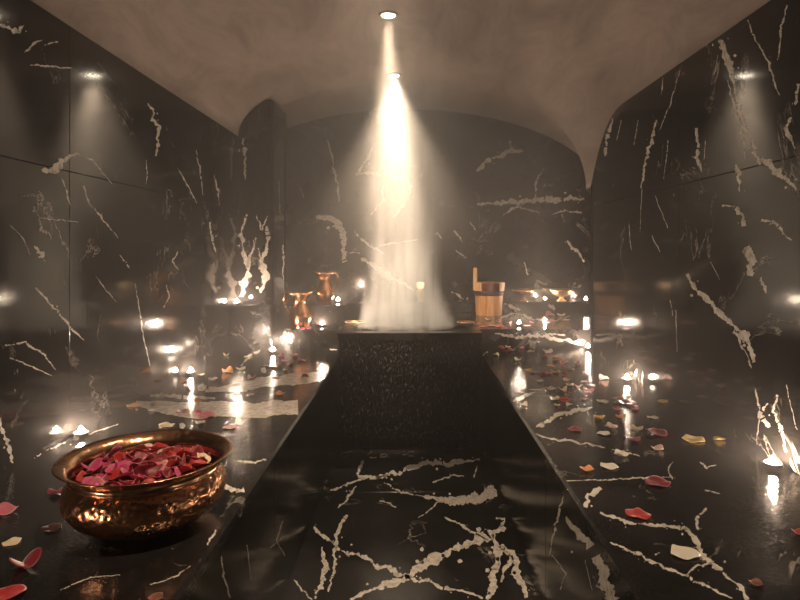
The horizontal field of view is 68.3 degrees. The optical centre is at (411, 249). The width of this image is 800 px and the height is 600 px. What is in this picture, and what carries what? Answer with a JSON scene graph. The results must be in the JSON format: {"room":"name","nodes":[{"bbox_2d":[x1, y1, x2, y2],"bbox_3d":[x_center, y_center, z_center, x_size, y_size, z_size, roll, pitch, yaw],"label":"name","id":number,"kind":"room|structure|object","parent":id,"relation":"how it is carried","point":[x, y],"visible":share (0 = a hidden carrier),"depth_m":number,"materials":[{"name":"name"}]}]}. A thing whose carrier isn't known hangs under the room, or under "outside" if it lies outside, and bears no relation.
{"room":"spa","nodes":[
{"label":"spa","id":0,"kind":"room"},
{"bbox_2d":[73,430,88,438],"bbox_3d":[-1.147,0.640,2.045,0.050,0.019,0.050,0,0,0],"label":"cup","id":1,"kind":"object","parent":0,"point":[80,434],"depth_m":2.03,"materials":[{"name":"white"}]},
{"bbox_2d":[0,0,237,473],"bbox_3d":[-1.215,-0.065,1.570,0.050,1.430,4.940,0,0,0],"label":"wall","id":2,"kind":"structure","parent":0,"point":[119,195],"depth_m":2.22,"materials":[{"name":"stone"}]},
{"bbox_2d":[238,100,285,304],"bbox_3d":[-1.222,-0.252,4.250,0.535,1.556,0.420,0,0,0],"label":"wall","id":3,"kind":"structure","parent":0,"point":[262,133],"depth_m":4.04,"materials":[{"name":"stone"}]},
{"bbox_2d":[31,0,769,193],"bbox_3d":[0.105,-0.877,2.150,3.490,0.965,6.100,0,0,0],"label":"ceiling","id":4,"kind":"structure","parent":0,"point":[559,70],"depth_m":3.19,"materials":[{"name":"brown paint"}]},
{"bbox_2d":[378,10,397,19],"bbox_3d":[-0.125,-1.237,3.100,0.104,0.024,0.104,0,0,0],"label":"recessed light","id":5,"kind":"object","parent":4,"relation":"in","point":[387,14],"visible":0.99,"depth_m":3.09,"materials":[{"name":"beige"}]},
{"bbox_2d":[387,73,401,77],"bbox_3d":[-0.125,-1.237,4.170,0.104,0.024,0.104,0,0,0],"label":"recessed light","id":6,"kind":"object","parent":4,"relation":"in","point":[391,75],"visible":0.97,"depth_m":4.15,"materials":[{"name":"beige"}]},
{"bbox_2d":[282,434,538,599],"bbox_3d":[-0.006,1.215,1.525,0.925,0.050,4.850,0,0,0],"label":"floor","id":7,"kind":"structure","parent":0,"point":[386,523],"depth_m":2.48,"materials":[{"name":"stone"}]},
{"bbox_2d":[0,348,341,599],"bbox_3d":[-0.815,0.920,1.506,0.751,0.540,4.812,0,0,0],"label":"bench","id":8,"kind":"object","parent":7,"relation":"on","point":[247,546],"visible":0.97,"depth_m":1.82,"materials":[{"name":"black"}]},
{"bbox_2d":[0,502,17,514],"bbox_3d":[-1.006,0.640,1.454,0.057,0.019,0.057,0,0,-43],"label":"rose petal","id":9,"kind":"object","parent":8,"relation":"on","point":[6,508],"visible":1,"depth_m":1.47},
{"bbox_2d":[2,537,21,545],"bbox_3d":[-0.886,0.647,1.309,0.036,0.005,0.037,0,0,15],"label":"rose petal","id":10,"kind":"object","parent":8,"relation":"on","point":[14,540],"visible":1,"depth_m":1.31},
{"bbox_2d":[0,584,26,599],"bbox_3d":[-0.761,0.646,1.117,0.054,0.007,0.053,0,0,44],"label":"rose petal","id":11,"kind":"object","parent":8,"relation":"on","point":[8,592],"visible":1,"depth_m":1.12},
{"bbox_2d":[9,547,41,567],"bbox_3d":[-0.792,0.636,1.209,0.053,0.029,0.052,0,0,-10],"label":"rose petal","id":12,"kind":"object","parent":8,"relation":"on","point":[31,559],"visible":1,"depth_m":1.21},
{"bbox_2d":[41,523,61,531],"bbox_3d":[-0.837,0.647,1.375,0.046,0.005,0.041,1,1,40],"label":"rose petal","id":13,"kind":"object","parent":8,"relation":"on","point":[54,527],"visible":1,"depth_m":1.37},
{"bbox_2d":[47,488,61,493],"bbox_3d":[-0.952,0.643,1.573,0.040,0.012,0.036,-1,-2,21],"label":"rose petal","id":14,"kind":"object","parent":8,"relation":"on","point":[49,491],"visible":0.99,"depth_m":1.58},
{"bbox_2d":[73,426,88,438],"bbox_3d":[-1.147,0.629,2.045,0.050,0.039,0.050,0,0,0],"label":"tealight","id":15,"kind":"object","parent":8,"relation":"on","point":[81,433],"visible":1,"depth_m":2.04,"materials":[{"name":"beige"}]},
{"bbox_2d":[126,403,140,406],"bbox_3d":[-1.158,0.646,2.458,0.055,0.007,0.056,0,0,29],"label":"petal","id":16,"kind":"object","parent":8,"relation":"on","point":[132,404],"visible":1,"depth_m":2.46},
{"bbox_2d":[51,429,232,540],"bbox_3d":[-0.637,0.570,1.420,0.394,0.160,0.394,0,0,36],"label":"copper bowl","id":17,"kind":"object","parent":8,"relation":"on","point":[146,510],"visible":0.84,"depth_m":1.29,"materials":[{"name":"metal"}]},
{"bbox_2d":[128,474,144,481],"bbox_3d":[-0.623,0.518,1.340,0.040,0.029,0.030,0,0,13],"label":"rose petal","id":18,"kind":"object","parent":17,"relation":"in","point":[132,476],"visible":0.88,"depth_m":1.33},
{"label":"rose petal","id":19,"kind":"object","parent":18,"relation":"on","visible":0},
{"bbox_2d":[152,472,163,478],"bbox_3d":[-0.585,0.521,1.357,0.040,0.032,0.034,0,0,-14],"label":"rose petal","id":20,"kind":"object","parent":19,"relation":"on","point":[154,474],"visible":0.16,"depth_m":1.34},
{"label":"rose petal","id":21,"kind":"object","parent":20,"relation":"on","visible":0},
{"bbox_2d":[145,464,163,476],"bbox_3d":[-0.587,0.513,1.360,0.041,0.030,0.035,0,0,25],"label":"rose petal","id":22,"kind":"object","parent":21,"relation":"on","point":[149,472],"visible":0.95,"depth_m":1.36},
{"label":"rose petal","id":23,"kind":"object","parent":20,"relation":"on","visible":0},
{"bbox_2d":[151,460,167,473],"bbox_3d":[-0.595,0.510,1.386,0.040,0.026,0.033,0,0,13],"label":"rose petal","id":24,"kind":"object","parent":23,"relation":"on","point":[164,462],"visible":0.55,"depth_m":1.39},
{"label":"rose petal","id":25,"kind":"object","parent":18,"relation":"on","visible":0},
{"bbox_2d":[134,463,152,475],"bbox_3d":[-0.618,0.509,1.364,0.038,0.036,0.042,0,0,-14],"label":"rose petal","id":26,"kind":"object","parent":25,"relation":"on","point":[140,469],"visible":0.97,"depth_m":1.35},
{"bbox_2d":[129,460,147,469],"bbox_3d":[-0.637,0.501,1.376,0.040,0.023,0.038,0,0,-20],"label":"rose petal","id":27,"kind":"object","parent":26,"relation":"on","point":[131,465],"visible":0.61,"depth_m":1.37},
{"label":"rose petal","id":28,"kind":"object","parent":17,"relation":"in","visible":0},
{"label":"rose petal","id":29,"kind":"object","parent":28,"relation":"on","visible":0},
{"bbox_2d":[167,455,181,463],"bbox_3d":[-0.578,0.513,1.444,0.038,0.031,0.026,0,0,0],"label":"rose petal","id":30,"kind":"object","parent":29,"relation":"on","point":[179,459],"visible":0.52,"depth_m":1.43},
{"bbox_2d":[176,447,193,458],"bbox_3d":[-0.564,0.510,1.461,0.042,0.037,0.042,0,0,-29],"label":"petal","id":31,"kind":"object","parent":29,"relation":"on","point":[179,453],"visible":0.75,"depth_m":1.45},
{"label":"rose petal","id":32,"kind":"object","parent":17,"relation":"in","visible":0},
{"label":"rose petal","id":33,"kind":"object","parent":32,"relation":"on","visible":0},
{"bbox_2d":[148,453,167,461],"bbox_3d":[-0.619,0.507,1.431,0.046,0.012,0.047,0,0,44],"label":"petal","id":34,"kind":"object","parent":33,"relation":"on","point":[163,456],"visible":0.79,"depth_m":1.44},
{"label":"rose petal","id":35,"kind":"object","parent":17,"relation":"in","visible":0},
{"label":"rose petal","id":36,"kind":"object","parent":35,"relation":"on","visible":0},
{"bbox_2d":[133,457,142,462],"bbox_3d":[-0.667,0.509,1.426,0.034,0.019,0.028,0,0,-34],"label":"rose petal","id":37,"kind":"object","parent":36,"relation":"on","point":[137,459],"visible":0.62,"depth_m":1.42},
{"bbox_2d":[132,451,147,460],"bbox_3d":[-0.666,0.509,1.449,0.035,0.023,0.033,0,0,-2],"label":"petal","id":38,"kind":"object","parent":37,"relation":"on","point":[138,454],"visible":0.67,"depth_m":1.46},
{"label":"rose petal","id":39,"kind":"object","parent":35,"relation":"on","visible":0},
{"label":"rose petal","id":40,"kind":"object","parent":39,"relation":"on","visible":0},
{"bbox_2d":[157,446,174,455],"bbox_3d":[-0.615,0.506,1.475,0.041,0.038,0.045,0,0,-39],"label":"petal","id":41,"kind":"object","parent":40,"relation":"on","point":[165,450],"visible":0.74,"depth_m":1.47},
{"bbox_2d":[161,448,173,455],"bbox_3d":[-0.606,0.510,1.451,0.040,0.034,0.040,0,0,1],"label":"petal","id":42,"kind":"object","parent":41,"relation":"on","point":[169,453],"visible":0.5,"depth_m":1.46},
{"label":"rose petal","id":43,"kind":"object","parent":17,"relation":"in","visible":0},
{"label":"rose petal","id":44,"kind":"object","parent":43,"relation":"on","visible":0},
{"bbox_2d":[174,453,185,465],"bbox_3d":[-0.567,0.510,1.422,0.036,0.034,0.042,0,0,-28],"label":"petal","id":45,"kind":"object","parent":44,"relation":"on","point":[183,458],"visible":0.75,"depth_m":1.42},
{"label":"rose petal","id":46,"kind":"object","parent":17,"relation":"in","visible":0},
{"label":"rose petal","id":47,"kind":"object","parent":46,"relation":"on","visible":0},
{"label":"rose petal","id":48,"kind":"object","parent":47,"relation":"on","visible":0},
{"bbox_2d":[178,463,192,472],"bbox_3d":[-0.536,0.512,1.385,0.036,0.026,0.035,0,0,-39],"label":"rose petal","id":49,"kind":"object","parent":48,"relation":"on","point":[186,467],"visible":0.95,"depth_m":1.38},
{"bbox_2d":[168,466,182,476],"bbox_3d":[-0.541,0.521,1.366,0.036,0.032,0.040,0,0,8],"label":"rose petal","id":50,"kind":"object","parent":49,"relation":"on","point":[170,471],"visible":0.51,"depth_m":1.36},
{"label":"rose petal","id":51,"kind":"object","parent":17,"relation":"in","visible":0},
{"label":"rose petal","id":52,"kind":"object","parent":51,"relation":"on","visible":0},
{"bbox_2d":[104,459,117,474],"bbox_3d":[-0.709,0.509,1.382,0.033,0.037,0.042,0,0,-20],"label":"rose petal","id":53,"kind":"object","parent":52,"relation":"on","point":[113,465],"visible":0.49,"depth_m":1.39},
{"bbox_2d":[92,466,107,475],"bbox_3d":[-0.726,0.517,1.369,0.030,0.029,0.036,0,0,17],"label":"rose petal","id":54,"kind":"object","parent":53,"relation":"on","point":[104,468],"visible":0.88,"depth_m":1.36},
{"label":"rose petal","id":55,"kind":"object","parent":17,"relation":"in","visible":0},
{"label":"rose petal","id":56,"kind":"object","parent":55,"relation":"on","visible":0},
{"label":"rose petal","id":57,"kind":"object","parent":56,"relation":"on","visible":0},
{"bbox_2d":[190,445,203,456],"bbox_3d":[-0.532,0.512,1.477,0.043,0.037,0.043,0,0,-33],"label":"petal","id":58,"kind":"object","parent":57,"relation":"on","point":[197,449],"visible":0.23,"depth_m":1.49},
{"label":"rose petal","id":59,"kind":"object","parent":17,"relation":"in","visible":0},
{"bbox_2d":[158,475,173,479],"bbox_3d":[-0.550,0.530,1.334,0.045,0.030,0.036,0,0,-30],"label":"rose petal","id":60,"kind":"object","parent":59,"relation":"on","point":[167,476],"visible":0.08,"depth_m":1.35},
{"bbox_2d":[162,468,176,478],"bbox_3d":[-0.552,0.516,1.350,0.032,0.026,0.042,0,0,34],"label":"rose petal","id":61,"kind":"object","parent":60,"relation":"on","point":[165,472],"visible":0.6,"depth_m":1.35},
{"label":"rose petal","id":62,"kind":"object","parent":60,"relation":"on","visible":0},
{"bbox_2d":[142,477,155,482],"bbox_3d":[-0.581,0.517,1.302,0.037,0.019,0.037,0,0,32],"label":"rose petal","id":63,"kind":"object","parent":62,"relation":"on","point":[149,479],"visible":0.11,"depth_m":1.31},
{"label":"rose petal","id":64,"kind":"object","parent":17,"relation":"in","visible":0},
{"bbox_2d":[89,476,104,484],"bbox_3d":[-0.696,0.516,1.303,0.036,0.024,0.035,0,0,-16],"label":"rose petal","id":65,"kind":"object","parent":64,"relation":"on","point":[96,478],"visible":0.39,"depth_m":1.31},
{"label":"rose petal","id":66,"kind":"object","parent":17,"relation":"in","visible":0},
{"label":"rose petal","id":67,"kind":"object","parent":66,"relation":"on","visible":0},
{"bbox_2d":[81,457,101,470],"bbox_3d":[-0.759,0.509,1.397,0.044,0.022,0.043,0,0,-2],"label":"rose petal","id":68,"kind":"object","parent":67,"relation":"on","point":[97,462],"visible":0.98,"depth_m":1.40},
{"bbox_2d":[85,464,102,474],"bbox_3d":[-0.746,0.513,1.377,0.042,0.022,0.044,0,0,-13],"label":"rose petal","id":69,"kind":"object","parent":67,"relation":"on","point":[99,467],"visible":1,"depth_m":1.37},
{"label":"rose petal","id":70,"kind":"object","parent":17,"relation":"in","visible":0},
{"bbox_2d":[76,470,91,482],"bbox_3d":[-0.750,0.520,1.353,0.038,0.023,0.043,0,0,38],"label":"rose petal","id":71,"kind":"object","parent":70,"relation":"on","point":[81,474],"visible":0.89,"depth_m":1.36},
{"bbox_2d":[81,473,104,483],"bbox_3d":[-0.723,0.520,1.338,0.046,0.012,0.047,0,0,-15],"label":"rose petal","id":72,"kind":"object","parent":71,"relation":"on","point":[86,480],"visible":0.7,"depth_m":1.34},
{"label":"rose petal","id":73,"kind":"object","parent":17,"relation":"in","visible":0},
{"bbox_2d":[197,453,210,462],"bbox_3d":[-0.512,0.509,1.452,0.033,0.025,0.036,0,0,-24],"label":"petal","id":74,"kind":"object","parent":73,"relation":"on","point":[207,457],"visible":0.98,"depth_m":1.46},
{"label":"rose petal","id":75,"kind":"object","parent":17,"relation":"in","visible":0},
{"bbox_2d":[104,478,116,484],"bbox_3d":[-0.670,0.517,1.308,0.037,0.022,0.036,0,0,12],"label":"rose petal","id":76,"kind":"object","parent":75,"relation":"on","point":[107,482],"visible":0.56,"depth_m":1.31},
{"bbox_2d":[104,468,123,481],"bbox_3d":[-0.673,0.511,1.334,0.045,0.024,0.039,0,0,35],"label":"rose petal","id":77,"kind":"object","parent":76,"relation":"on","point":[115,472],"visible":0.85,"depth_m":1.34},
{"label":"rose petal","id":78,"kind":"object","parent":17,"relation":"in","visible":0},
{"label":"rose petal","id":79,"kind":"object","parent":78,"relation":"on","visible":0},
{"label":"rose petal","id":80,"kind":"object","parent":79,"relation":"on","visible":0},
{"bbox_2d":[189,456,206,467],"bbox_3d":[-0.517,0.514,1.416,0.043,0.024,0.041,0,0,8],"label":"rose petal","id":81,"kind":"object","parent":80,"relation":"on","point":[193,462],"visible":0.95,"depth_m":1.43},
{"label":"rose petal","id":82,"kind":"object","parent":17,"relation":"in","visible":0},
{"label":"rose petal","id":83,"kind":"object","parent":82,"relation":"on","visible":0},
{"bbox_2d":[186,455,204,459],"bbox_3d":[-0.529,0.510,1.448,0.045,0.022,0.038,0,0,31],"label":"petal","id":84,"kind":"object","parent":83,"relation":"on","point":[187,456],"visible":0.7,"depth_m":1.44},
{"label":"rose petal","id":85,"kind":"object","parent":17,"relation":"in","visible":0},
{"bbox_2d":[137,453,154,462],"bbox_3d":[-0.648,0.505,1.433,0.036,0.027,0.040,0,0,13],"label":"petal","id":86,"kind":"object","parent":85,"relation":"on","point":[151,455],"visible":0.65,"depth_m":1.43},
{"label":"rose petal","id":87,"kind":"object","parent":17,"relation":"in","visible":0},
{"bbox_2d":[116,460,130,468],"bbox_3d":[-0.690,0.515,1.411,0.039,0.012,0.040,0,0,1],"label":"rose petal","id":88,"kind":"object","parent":87,"relation":"on","point":[122,461],"visible":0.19,"depth_m":1.42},
{"bbox_2d":[112,451,124,461],"bbox_3d":[-0.708,0.506,1.428,0.037,0.029,0.038,0,0,-44],"label":"petal","id":89,"kind":"object","parent":88,"relation":"on","point":[118,455],"visible":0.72,"depth_m":1.44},
{"label":"rose petal","id":90,"kind":"object","parent":17,"relation":"in","visible":0},
{"bbox_2d":[165,457,176,467],"bbox_3d":[-0.576,0.511,1.404,0.028,0.036,0.042,0,0,42],"label":"rose petal","id":91,"kind":"object","parent":90,"relation":"on","point":[171,462],"visible":0.53,"depth_m":1.39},
{"label":"rose petal","id":92,"kind":"object","parent":17,"relation":"in","visible":0},
{"bbox_2d":[174,466,180,475],"bbox_3d":[-0.523,0.515,1.353,0.044,0.035,0.045,0,0,6],"label":"rose petal","id":93,"kind":"object","parent":92,"relation":"on","point":[177,471],"visible":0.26,"depth_m":1.35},
{"label":"rose petal","id":94,"kind":"object","parent":17,"relation":"in","visible":0},
{"bbox_2d":[101,444,121,457],"bbox_3d":[-0.750,0.503,1.474,0.049,0.033,0.056,0,0,13],"label":"petal","id":95,"kind":"object","parent":94,"relation":"on","point":[116,448],"visible":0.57,"depth_m":1.46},
{"bbox_2d":[148,592,162,599],"bbox_3d":[-0.479,0.648,1.101,0.027,0.003,0.030,2,-1,-21],"label":"rose petal","id":96,"kind":"object","parent":8,"relation":"on","point":[158,595],"visible":1,"depth_m":1.10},
{"bbox_2d":[159,422,174,427],"bbox_3d":[-0.906,0.646,2.181,0.054,0.007,0.056,0,0,-31],"label":"petal","id":97,"kind":"object","parent":8,"relation":"on","point":[164,424],"visible":1,"depth_m":2.18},
{"bbox_2d":[176,408,190,412],"bbox_3d":[-0.915,0.646,2.365,0.055,0.006,0.062,-1,0,34],"label":"petal","id":98,"kind":"object","parent":8,"relation":"on","point":[185,409],"visible":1,"depth_m":2.37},
{"bbox_2d":[186,368,195,375],"bbox_3d":[-1.150,0.630,3.068,0.048,0.038,0.048,0,0,0],"label":"tealight","id":99,"kind":"object","parent":8,"relation":"on","point":[190,372],"visible":1,"depth_m":3.06,"materials":[{"name":"beige"}]},
{"bbox_2d":[198,411,216,416],"bbox_3d":[-0.805,0.641,2.309,0.066,0.016,0.068,0,0,17],"label":"petal","id":100,"kind":"object","parent":8,"relation":"on","point":[205,413],"visible":1,"depth_m":2.32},
{"bbox_2d":[222,366,232,372],"bbox_3d":[-0.975,0.634,3.120,0.058,0.030,0.056,0,0,-14],"label":"petal","id":101,"kind":"object","parent":8,"relation":"on","point":[229,369],"visible":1,"depth_m":3.12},
{"bbox_2d":[223,425,235,428],"bbox_3d":[-0.667,0.647,2.156,0.046,0.005,0.046,0,0,0],"label":"petal","id":102,"kind":"object","parent":8,"relation":"on","point":[232,426],"visible":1,"depth_m":2.16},
{"bbox_2d":[229,305,274,349],"bbox_3d":[-1.048,0.505,3.869,0.277,0.288,0.083,0,0,0],"label":"plinth","id":103,"kind":"object","parent":8,"relation":"on","point":[251,327],"visible":0.92,"depth_m":3.83,"materials":[{"name":"stone"}]},
{"bbox_2d":[269,347,276,353],"bbox_3d":[-0.872,0.629,3.700,0.052,0.041,0.052,0,0,0],"label":"tealight","id":104,"kind":"object","parent":8,"relation":"on","point":[272,351],"visible":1,"depth_m":3.68,"materials":[{"name":"beige"}]},
{"bbox_2d":[337,324,482,447],"bbox_3d":[-0.012,0.840,3.695,0.860,0.700,0.412,0,0,0],"label":"stone plinth","id":105,"kind":"object","parent":7,"relation":"on","point":[402,385],"visible":1,"depth_m":3.50,"materials":[{"name":"black stone"}]},
{"bbox_2d":[196,312,667,398],"bbox_3d":[0.110,0.858,4.551,3.180,0.664,1.277,0,0,0],"label":"marble step","id":106,"kind":"structure","parent":7,"relation":"on","point":[575,332],"depth_m":3.91,"materials":[{"name":"stone"}]},
{"bbox_2d":[283,291,312,328],"bbox_3d":[-0.761,0.401,3.976,0.164,0.250,0.145,0,0,27],"label":"jug","id":107,"kind":"object","parent":106,"relation":"on","point":[300,314],"visible":1,"depth_m":3.93,"materials":[{"name":"metal"}]},
{"bbox_2d":[275,293,359,325],"bbox_3d":[-0.706,0.452,4.620,0.492,0.148,1.130,0,0,0],"label":"plinth","id":108,"kind":"object","parent":106,"relation":"on","point":[333,314],"visible":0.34,"depth_m":4.05,"materials":[{"name":"stone"}]},
{"bbox_2d":[314,271,338,303],"bbox_3d":[-0.609,0.262,4.146,0.147,0.232,0.133,0,0,34],"label":"jug","id":109,"kind":"object","parent":106,"relation":"on","point":[324,292],"visible":1,"depth_m":4.11,"materials":[{"name":"metal"}]},
{"bbox_2d":[345,320,364,323],"bbox_3d":[-0.385,0.504,3.985,0.139,0.045,0.139,0,0,0],"label":"dish","id":110,"kind":"object","parent":106,"relation":"on","point":[349,321],"visible":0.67,"depth_m":3.97,"materials":[{"name":"gold metal"}]},
{"bbox_2d":[457,321,473,323],"bbox_3d":[0.365,0.507,4.020,0.122,0.039,0.122,0,0,0],"label":"dish","id":111,"kind":"object","parent":106,"relation":"on","point":[458,322],"visible":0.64,"depth_m":3.98,"materials":[{"name":"gold metal"}]},
{"bbox_2d":[357,299,590,312],"bbox_3d":[0.617,0.480,5.058,2.146,0.092,0.256,0,0,0],"label":"marble ledge","id":112,"kind":"object","parent":106,"relation":"on","point":[363,305],"visible":0.71,"depth_m":4.93,"materials":[{"name":"stone"}]},
{"bbox_2d":[416,282,424,300],"bbox_3d":[0.072,0.353,5.040,0.074,0.162,0.074,0,0,0],"label":"brass lantern","id":113,"kind":"object","parent":112,"relation":"on","point":[420,293],"visible":1,"depth_m":5.01,"materials":[{"name":"brown"}]},
{"bbox_2d":[512,288,534,300],"bbox_3d":[0.948,0.383,5.020,0.199,0.102,0.198,0,0,24],"label":"footed bowl","id":114,"kind":"object","parent":112,"relation":"on","point":[522,292],"visible":1,"depth_m":4.97,"materials":[{"name":"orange metal"}]},
{"bbox_2d":[549,288,572,300],"bbox_3d":[1.275,0.383,5.040,0.199,0.102,0.198,0,0,24],"label":"footed bowl","id":115,"kind":"object","parent":112,"relation":"on","point":[561,292],"visible":1,"depth_m":4.99,"materials":[{"name":"gold metal"}]},
{"bbox_2d":[473,268,504,315],"bbox_3d":[0.624,0.334,4.803,0.261,0.385,0.254,0,0,0],"label":"wooden bucket","id":116,"kind":"object","parent":106,"relation":"on","point":[488,294],"visible":1,"depth_m":4.71,"materials":[{"name":"brown wood"}]},
{"bbox_2d":[478,348,799,599],"bbox_3d":[1.063,0.920,1.506,1.274,0.540,4.812,0,0,0],"label":"bench","id":117,"kind":"object","parent":7,"relation":"on","point":[576,538],"visible":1,"depth_m":1.72,"materials":[{"name":"black"}]},
{"bbox_2d":[559,397,570,401],"bbox_3d":[0.658,0.643,2.541,0.048,0.013,0.047,0,0,40],"label":"rose petal","id":118,"kind":"object","parent":117,"relation":"on","point":[560,398],"visible":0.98,"depth_m":2.55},
{"bbox_2d":[567,426,581,430],"bbox_3d":[0.588,0.647,2.131,0.053,0.005,0.055,-1,0,-6],"label":"rose petal","id":119,"kind":"object","parent":117,"relation":"on","point":[573,428],"visible":1,"depth_m":2.13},
{"bbox_2d":[580,465,593,470],"bbox_3d":[0.515,0.643,1.738,0.039,0.013,0.040,0,0,38],"label":"rose petal","id":120,"kind":"object","parent":117,"relation":"on","point":[588,467],"visible":1,"depth_m":1.75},
{"bbox_2d":[583,387,593,391],"bbox_3d":[0.806,0.641,2.697,0.048,0.016,0.049,0,0,22],"label":"rose petal","id":121,"kind":"object","parent":117,"relation":"on","point":[584,388],"visible":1,"depth_m":2.70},
{"bbox_2d":[597,431,609,434],"bbox_3d":[0.680,0.646,2.083,0.049,0.007,0.050,0,0,-38],"label":"rose petal","id":122,"kind":"object","parent":117,"relation":"on","point":[599,432],"visible":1,"depth_m":2.09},
{"bbox_2d":[599,374,608,379],"bbox_3d":[0.958,0.636,2.948,0.049,0.025,0.049,0,0,24],"label":"rose petal","id":123,"kind":"object","parent":117,"relation":"on","point":[601,376],"visible":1,"depth_m":2.95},
{"bbox_2d":[600,462,618,469],"bbox_3d":[0.590,0.646,1.768,0.053,0.005,0.055,2,1,37],"label":"rose petal","id":124,"kind":"object","parent":117,"relation":"on","point":[611,466],"visible":1,"depth_m":1.77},
{"bbox_2d":[604,422,616,427],"bbox_3d":[0.725,0.642,2.157,0.045,0.014,0.046,0,0,-1],"label":"rose petal","id":125,"kind":"object","parent":117,"relation":"on","point":[608,424],"visible":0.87,"depth_m":2.17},
{"bbox_2d":[612,396,624,399],"bbox_3d":[0.893,0.639,2.538,0.059,0.006,0.054,0,0,-37],"label":"rose petal","id":126,"kind":"object","parent":117,"relation":"on","point":[619,397],"visible":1,"depth_m":2.55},
{"bbox_2d":[614,449,628,455],"bbox_3d":[0.660,0.642,1.860,0.047,0.014,0.049,0,-2,38],"label":"rose petal","id":127,"kind":"object","parent":117,"relation":"on","point":[617,452],"visible":1,"depth_m":1.87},
{"bbox_2d":[617,399,636,404],"bbox_3d":[0.914,0.645,2.510,0.080,0.008,0.073,1,1,25],"label":"rose petal","id":128,"kind":"object","parent":117,"relation":"on","point":[626,401],"visible":1,"depth_m":2.51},
{"bbox_2d":[622,375,631,382],"bbox_3d":[1.056,0.629,2.899,0.050,0.039,0.050,0,0,0],"label":"tealight","id":129,"kind":"object","parent":117,"relation":"on","point":[626,379],"visible":1,"depth_m":2.88,"materials":[{"name":"beige"}]},
{"bbox_2d":[623,434,640,440],"bbox_3d":[0.753,0.641,2.016,0.055,0.016,0.055,0,0,10],"label":"rose petal","id":130,"kind":"object","parent":117,"relation":"on","point":[631,438],"visible":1,"depth_m":2.02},
{"bbox_2d":[629,424,642,429],"bbox_3d":[0.808,0.642,2.128,0.045,0.014,0.046,0,0,41],"label":"rose petal","id":131,"kind":"object","parent":117,"relation":"on","point":[632,426],"visible":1,"depth_m":2.14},
{"bbox_2d":[625,507,650,519],"bbox_3d":[0.554,0.646,1.446,0.057,0.007,0.058,0,0,-31],"label":"rose petal","id":132,"kind":"object","parent":117,"relation":"on","point":[637,512],"visible":1,"depth_m":1.45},
{"bbox_2d":[646,428,666,435],"bbox_3d":[0.864,0.640,2.086,0.072,0.018,0.070,0,0,1],"label":"rose petal","id":133,"kind":"object","parent":117,"relation":"on","point":[661,432],"visible":1,"depth_m":2.09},
{"bbox_2d":[644,475,670,486],"bbox_3d":[0.684,0.646,1.646,0.070,0.007,0.073,0,2,6],"label":"rose petal","id":134,"kind":"object","parent":117,"relation":"on","point":[655,480],"visible":1,"depth_m":1.65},
{"bbox_2d":[651,444,663,449],"bbox_3d":[0.797,0.643,1.919,0.038,0.013,0.038,0,0,15],"label":"rose petal","id":135,"kind":"object","parent":117,"relation":"on","point":[660,446],"visible":1,"depth_m":1.93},
{"bbox_2d":[671,544,700,559],"bbox_3d":[0.581,0.646,1.264,0.063,0.006,0.058,0,0,-14],"label":"rose petal","id":136,"kind":"object","parent":117,"relation":"on","point":[686,553],"visible":1,"depth_m":1.26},
{"bbox_2d":[682,434,704,442],"bbox_3d":[0.962,0.645,2.016,0.073,0.008,0.071,0,0,27],"label":"rose petal","id":137,"kind":"object","parent":117,"relation":"on","point":[686,437],"visible":1,"depth_m":2.02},
{"bbox_2d":[749,578,763,585],"bbox_3d":[0.669,0.645,1.144,0.025,0.008,0.025,0,0,-22],"label":"rose petal","id":138,"kind":"object","parent":117,"relation":"on","point":[755,581],"visible":1,"depth_m":1.15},
{"bbox_2d":[763,456,782,470],"bbox_3d":[1.073,0.629,1.753,0.050,0.039,0.050,0,0,0],"label":"tealight","id":139,"kind":"object","parent":117,"relation":"on","point":[772,464],"visible":1,"depth_m":1.75,"materials":[{"name":"beige"}]},
{"bbox_2d":[286,109,590,299],"bbox_3d":[0.110,-0.050,5.225,3.220,2.480,0.050,0,0,0],"label":"wall","id":140,"kind":"structure","parent":0,"point":[388,202],"depth_m":5.20,"materials":[{"name":"stone"}]},
{"bbox_2d":[591,0,799,474],"bbox_3d":[1.415,-0.065,1.395,0.610,1.430,4.592,0,0,0],"label":"wall","id":141,"kind":"structure","parent":0,"point":[695,185],"depth_m":2.20,"materials":[{"name":"stone"}]},
{"label":"rose petal","id":142,"kind":"object","parent":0,"visible":0},
{"bbox_2d":[118,478,133,484],"bbox_3d":[-0.638,0.518,1.321,0.036,0.023,0.039,0,0,-44],"label":"rose petal","id":143,"kind":"object","parent":142,"relation":"on","point":[127,482],"visible":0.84,"depth_m":1.31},
{"label":"rose petal","id":144,"kind":"object","parent":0,"visible":0},
{"bbox_2d":[137,443,152,449],"bbox_3d":[-0.684,0.511,1.528,0.046,0.031,0.041,0,0,27],"label":"petal","id":145,"kind":"object","parent":144,"relation":"on","point":[144,446],"visible":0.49,"depth_m":1.52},
{"bbox_2d":[151,442,168,449],"bbox_3d":[-0.651,0.515,1.526,0.041,0.027,0.045,0,0,-14],"label":"petal","id":146,"kind":"object","parent":145,"relation":"on","point":[159,445],"visible":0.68,"depth_m":1.53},
{"label":"rose petal","id":147,"kind":"object","parent":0,"visible":0},
{"label":"rose petal","id":148,"kind":"object","parent":147,"relation":"on","visible":0},
{"bbox_2d":[105,466,112,473],"bbox_3d":[-0.688,0.511,1.360,0.034,0.018,0.039,0,0,9],"label":"rose petal","id":149,"kind":"object","parent":148,"relation":"on","point":[108,469],"visible":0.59,"depth_m":1.36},
{"bbox_2d":[108,471,133,479],"bbox_3d":[-0.655,0.509,1.339,0.051,0.028,0.057,0,0,25],"label":"rose petal","id":150,"kind":"object","parent":148,"relation":"on","point":[124,473],"visible":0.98,"depth_m":1.32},
{"bbox_2d":[118,463,130,477],"bbox_3d":[-0.667,0.511,1.367,0.037,0.027,0.022,0,0,-2],"label":"rose petal","id":151,"kind":"object","parent":150,"relation":"on","point":[125,465],"visible":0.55,"depth_m":1.37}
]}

